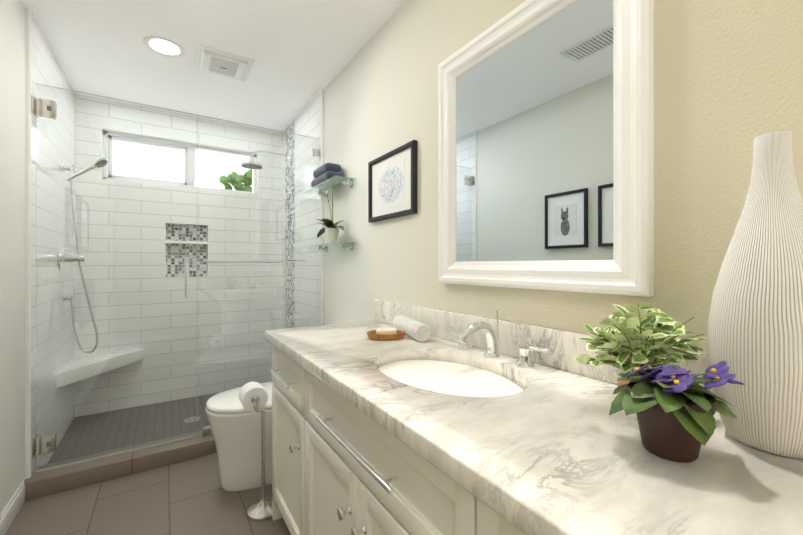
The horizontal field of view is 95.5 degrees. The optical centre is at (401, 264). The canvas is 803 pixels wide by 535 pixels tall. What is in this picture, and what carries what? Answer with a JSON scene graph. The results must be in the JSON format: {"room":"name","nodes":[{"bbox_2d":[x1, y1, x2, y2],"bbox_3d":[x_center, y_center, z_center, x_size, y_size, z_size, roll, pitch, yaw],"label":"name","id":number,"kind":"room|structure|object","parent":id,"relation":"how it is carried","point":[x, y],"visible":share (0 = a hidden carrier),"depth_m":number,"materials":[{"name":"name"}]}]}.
{"room":"bathroom","nodes":[
{"label":"bathroom","id":0,"kind":"room"},
{"bbox_2d":[0,0,24,513],"bbox_3d":[-1.173,-0.061,0.637,0.100,2.440,5.200,0,0,-33],"label":"wall","id":1,"kind":"structure","parent":0,"point":[12,245],"depth_m":1.67,"materials":[{"name":"paint"}]},
{"bbox_2d":[0,481,24,534],"bbox_3d":[-0.807,1.108,0.176,0.014,0.100,3.830,0,0,-33],"label":"baseboard","id":2,"kind":"structure","parent":1,"relation":"attached to","point":[11,509],"depth_m":1.64,"materials":[{"name":"white wood"}]},
{"bbox_2d":[25,8,74,478],"bbox_3d":[-2.165,-0.060,2.276,0.024,2.440,1.070,0,0,-33],"label":"wall tile","id":3,"kind":"structure","parent":1,"relation":"attached to","point":[42,66],"depth_m":2.06,"materials":[{"name":"white tile"}]},
{"bbox_2d":[57,158,107,353],"bbox_3d":[-2.110,-0.068,2.427,0.233,1.329,0.195,0,0,-33],"label":"shower","id":4,"kind":"object","parent":3,"relation":"attached to","point":[77,254],"depth_m":2.42,"materials":[{"name":"silver metal"}]},
{"bbox_2d":[57,349,143,387],"bbox_3d":[-2.121,0.731,2.616,0.429,0.090,0.554,0,0,-33],"label":"shower bench","id":5,"kind":"object","parent":3,"relation":"attached to","point":[99,358],"depth_m":2.60,"materials":[{"name":"white stone"}]},
{"bbox_2d":[5,453,290,534],"bbox_3d":[-0.474,1.209,1.088,1.765,0.100,5.200,0,0,-33],"label":"floor","id":6,"kind":"structure","parent":0,"point":[189,497],"depth_m":1.74,"materials":[{"name":"tile"}]},
{"bbox_2d":[24,431,216,500],"bbox_3d":[-1.246,1.118,2.280,1.565,0.085,0.180,0,0,-33],"label":"curb","id":7,"kind":"object","parent":6,"relation":"on","point":[47,482],"visible":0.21,"depth_m":2.00,"materials":[{"name":"tile"}]},
{"bbox_2d":[31,83,319,472],"bbox_3d":[-1.247,0.072,2.283,1.525,2.006,0.119,0,0,-33],"label":"glass shower enclosure","id":8,"kind":"object","parent":7,"relation":"on","point":[45,442],"visible":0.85,"depth_m":2.15,"materials":[{"name":"clear glass"}]},
{"bbox_2d":[47,392,220,463],"bbox_3d":[-1.551,1.151,2.750,1.525,0.021,0.940,0,0,-33],"label":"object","id":9,"kind":"structure","parent":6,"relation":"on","point":[134,436],"depth_m":2.57,"materials":[{"name":"tile"}]},
{"bbox_2d":[205,382,273,490],"bbox_3d":[-0.660,0.790,2.071,0.803,0.741,0.416,0,0,-33],"label":"toilet","id":10,"kind":"object","parent":6,"relation":"on","point":[235,425],"visible":0.25,"depth_m":1.85,"materials":[{"name":"white ceramic"}]},
{"bbox_2d":[239,382,271,520],"bbox_3d":[-0.674,0.869,1.735,0.160,0.582,0.205,0,0,-33],"label":"toilet paper stand","id":11,"kind":"object","parent":6,"relation":"on","point":[253,396],"visible":0.96,"depth_m":1.71,"materials":[{"name":"silver metal"}]},
{"bbox_2d":[265,339,532,534],"bbox_3d":[0.241,0.752,0.864,0.606,0.815,2.246,0,0,-33],"label":"bathroom vanity","id":12,"kind":"object","parent":6,"relation":"on","point":[337,469],"depth_m":0.95,"materials":[{"name":"white paint"}]},
{"bbox_2d":[265,319,802,534],"bbox_3d":[0.238,0.324,0.880,0.593,0.040,2.276,0,0,-33],"label":"countertop","id":13,"kind":"structure","parent":12,"relation":"on","point":[553,457],"depth_m":0.58,"materials":[{"name":"white stone"}]},
{"bbox_2d":[367,328,405,340],"bbox_3d":[-0.063,0.285,1.493,0.146,0.038,0.125,0,0,-33],"label":"soap dish","id":14,"kind":"object","parent":13,"relation":"on","point":[385,334],"visible":1,"depth_m":1.47,"materials":[{"name":"brown wood"}]},
{"bbox_2d":[393,314,430,341],"bbox_3d":[0.039,0.268,1.553,0.072,0.072,0.298,0,0,-19],"label":"rolled hand towel","id":15,"kind":"object","parent":13,"relation":"on","point":[416,330],"visible":1,"depth_m":1.45,"materials":[{"name":"white fabric"}]},
{"bbox_2d":[369,351,536,406],"bbox_3d":[0.124,0.411,1.075,0.396,0.157,0.566,0,0,-33],"label":"sink","id":16,"kind":"object","parent":13,"relation":"in","point":[456,382],"depth_m":1.11,"materials":[{"name":"white ceramic"}]},
{"bbox_2d":[445,311,552,366],"bbox_3d":[0.251,0.232,1.172,0.173,0.145,0.431,0,0,-33],"label":"faucet","id":17,"kind":"object","parent":13,"relation":"on","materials":[{"name":"silver metal"}]},
{"bbox_2d":[574,303,707,419],"bbox_3d":[0.473,0.193,0.753,0.268,0.221,0.254,0,0,-33],"label":"variegated plant","id":18,"kind":"object","parent":13,"relation":"on","point":[625,348],"visible":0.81,"depth_m":0.73,"materials":[{"name":"green plant"}]},
{"bbox_2d":[609,361,744,462],"bbox_3d":[0.431,0.226,0.587,0.180,0.154,0.177,0,0,-33],"label":"plant","id":19,"kind":"object","parent":13,"relation":"on","point":[674,407],"visible":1,"depth_m":0.56,"materials":[{"name":"green plant"}]},
{"bbox_2d":[708,131,802,458],"bbox_3d":[0.630,0.043,0.619,0.169,0.521,0.169,0,0,-33],"label":"vase","id":20,"kind":"object","parent":13,"relation":"on","point":[755,331],"visible":0.98,"depth_m":0.58,"materials":[{"name":"ceramic"}]},
{"bbox_2d":[75,94,281,416],"bbox_3d":[-1.846,-0.059,3.207,1.565,2.440,0.154,0,0,-33],"label":"tiled wall","id":21,"kind":"structure","parent":0,"point":[230,314],"depth_m":3.07,"materials":[{"name":"tile"}]},
{"bbox_2d":[103,131,256,193],"bbox_3d":[-1.882,-0.854,3.204,1.150,0.400,0.070,0,0,-33],"label":"window","id":22,"kind":"structure","parent":21,"relation":"in","point":[186,161],"depth_m":3.12,"materials":[{"name":"white plastic"}]},
{"bbox_2d":[21,0,404,132],"bbox_3d":[-0.474,-1.331,1.091,1.765,0.100,5.200,0,0,-33],"label":"ceiling","id":23,"kind":"structure","parent":0,"point":[301,53],"depth_m":2.14,"materials":[{"name":"white paint"}]},
{"bbox_2d":[143,36,184,57],"bbox_3d":[-1.396,-1.277,2.150,0.210,0.006,0.210,0,0,-33],"label":"recessed light","id":24,"kind":"object","parent":23,"relation":"in","point":[163,46],"visible":1,"depth_m":2.14,"materials":[{"name":"white"}]},
{"bbox_2d":[194,44,253,81],"bbox_3d":[-1.136,-1.265,2.330,0.310,0.028,0.310,0,0,-33],"label":"ceiling exhaust fan","id":25,"kind":"object","parent":23,"relation":"attached to","point":[220,63],"visible":1,"depth_m":2.29,"materials":[{"name":"white plastic"}]},
{"bbox_2d":[324,0,802,353],"bbox_3d":[0.225,-0.060,1.542,0.100,2.440,5.200,0,0,-33],"label":"wall","id":26,"kind":"structure","parent":0,"point":[728,81],"depth_m":0.94,"materials":[{"name":"paint"}]},
{"bbox_2d":[282,89,323,328],"bbox_3d":[-0.865,-0.059,3.118,0.024,2.440,1.070,0,0,-33],"label":"wall tile","id":27,"kind":"structure","parent":26,"relation":"attached to","point":[308,120],"depth_m":3.01,"materials":[{"name":"tile"}]},
{"bbox_2d":[240,150,289,168],"bbox_3d":[-1.207,-0.936,3.237,0.421,0.178,0.192,0,0,-33],"label":"shower head","id":28,"kind":"object","parent":27,"relation":"attached to","point":[259,166],"depth_m":3.17},
{"bbox_2d":[304,242,352,251],"bbox_3d":[-0.483,-0.111,2.412,0.142,0.050,0.570,0,0,-33],"label":"glass shelf","id":29,"kind":"object","parent":26,"relation":"attached to","point":[320,247],"visible":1,"depth_m":2.29,"materials":[{"name":"clear glass"}]},
{"bbox_2d":[317,186,343,242],"bbox_3d":[-0.466,-0.310,2.323,0.166,0.359,0.456,0,0,-33],"label":"orchid plant","id":30,"kind":"object","parent":29,"relation":"on","point":[331,231],"visible":0.92,"depth_m":2.31,"materials":[{"name":"green plant"}]},
{"bbox_2d":[304,175,355,197],"bbox_3d":[-0.483,-0.500,2.413,0.142,0.050,0.570,0,0,-33],"label":"glass shelf","id":31,"kind":"object","parent":26,"relation":"attached to","point":[320,189],"visible":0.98,"depth_m":2.37,"materials":[{"name":"clear glass"}]},
{"bbox_2d":[311,163,344,186],"bbox_3d":[-0.494,-0.587,2.426,0.123,0.122,0.336,0,0,-33],"label":"folded towels","id":32,"kind":"object","parent":31,"relation":"on","point":[324,172],"visible":0.73,"depth_m":2.33,"materials":[{"name":"blue fabric"}]},
{"bbox_2d":[368,140,417,221],"bbox_3d":[-0.057,-0.403,1.861,0.026,0.335,0.440,0,0,-33],"label":"picture frame","id":33,"kind":"object","parent":26,"relation":"attached to","point":[392,183],"visible":0.98,"depth_m":1.83,"materials":[{"name":"black"}]},
{"bbox_2d":[374,299,714,393],"bbox_3d":[0.478,0.248,1.036,0.020,0.112,2.276,0,0,-33],"label":"backsplash","id":34,"kind":"structure","parent":26,"relation":"attached to","point":[566,345],"depth_m":1.10,"materials":[{"name":"white stone"}]},
{"bbox_2d":[438,0,653,296],"bbox_3d":[0.374,-0.374,1.187,0.036,0.903,0.780,0,0,-33],"label":"framed mirror","id":35,"kind":"object","parent":26,"relation":"attached to","point":[545,144],"visible":1,"depth_m":1.08,"materials":[{"name":"white mirror"}]},
{"label":"outside","id":36,"kind":"structure","parent":0,"visible":0},
{"bbox_2d":[219,169,251,191],"bbox_3d":[-2.395,-0.125,5.817,1.216,2.785,0.872,0,0,-33],"label":"tree","id":37,"kind":"object","parent":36,"point":[235,187],"depth_m":5.64,"materials":[{"name":"green plant"}]}
]}

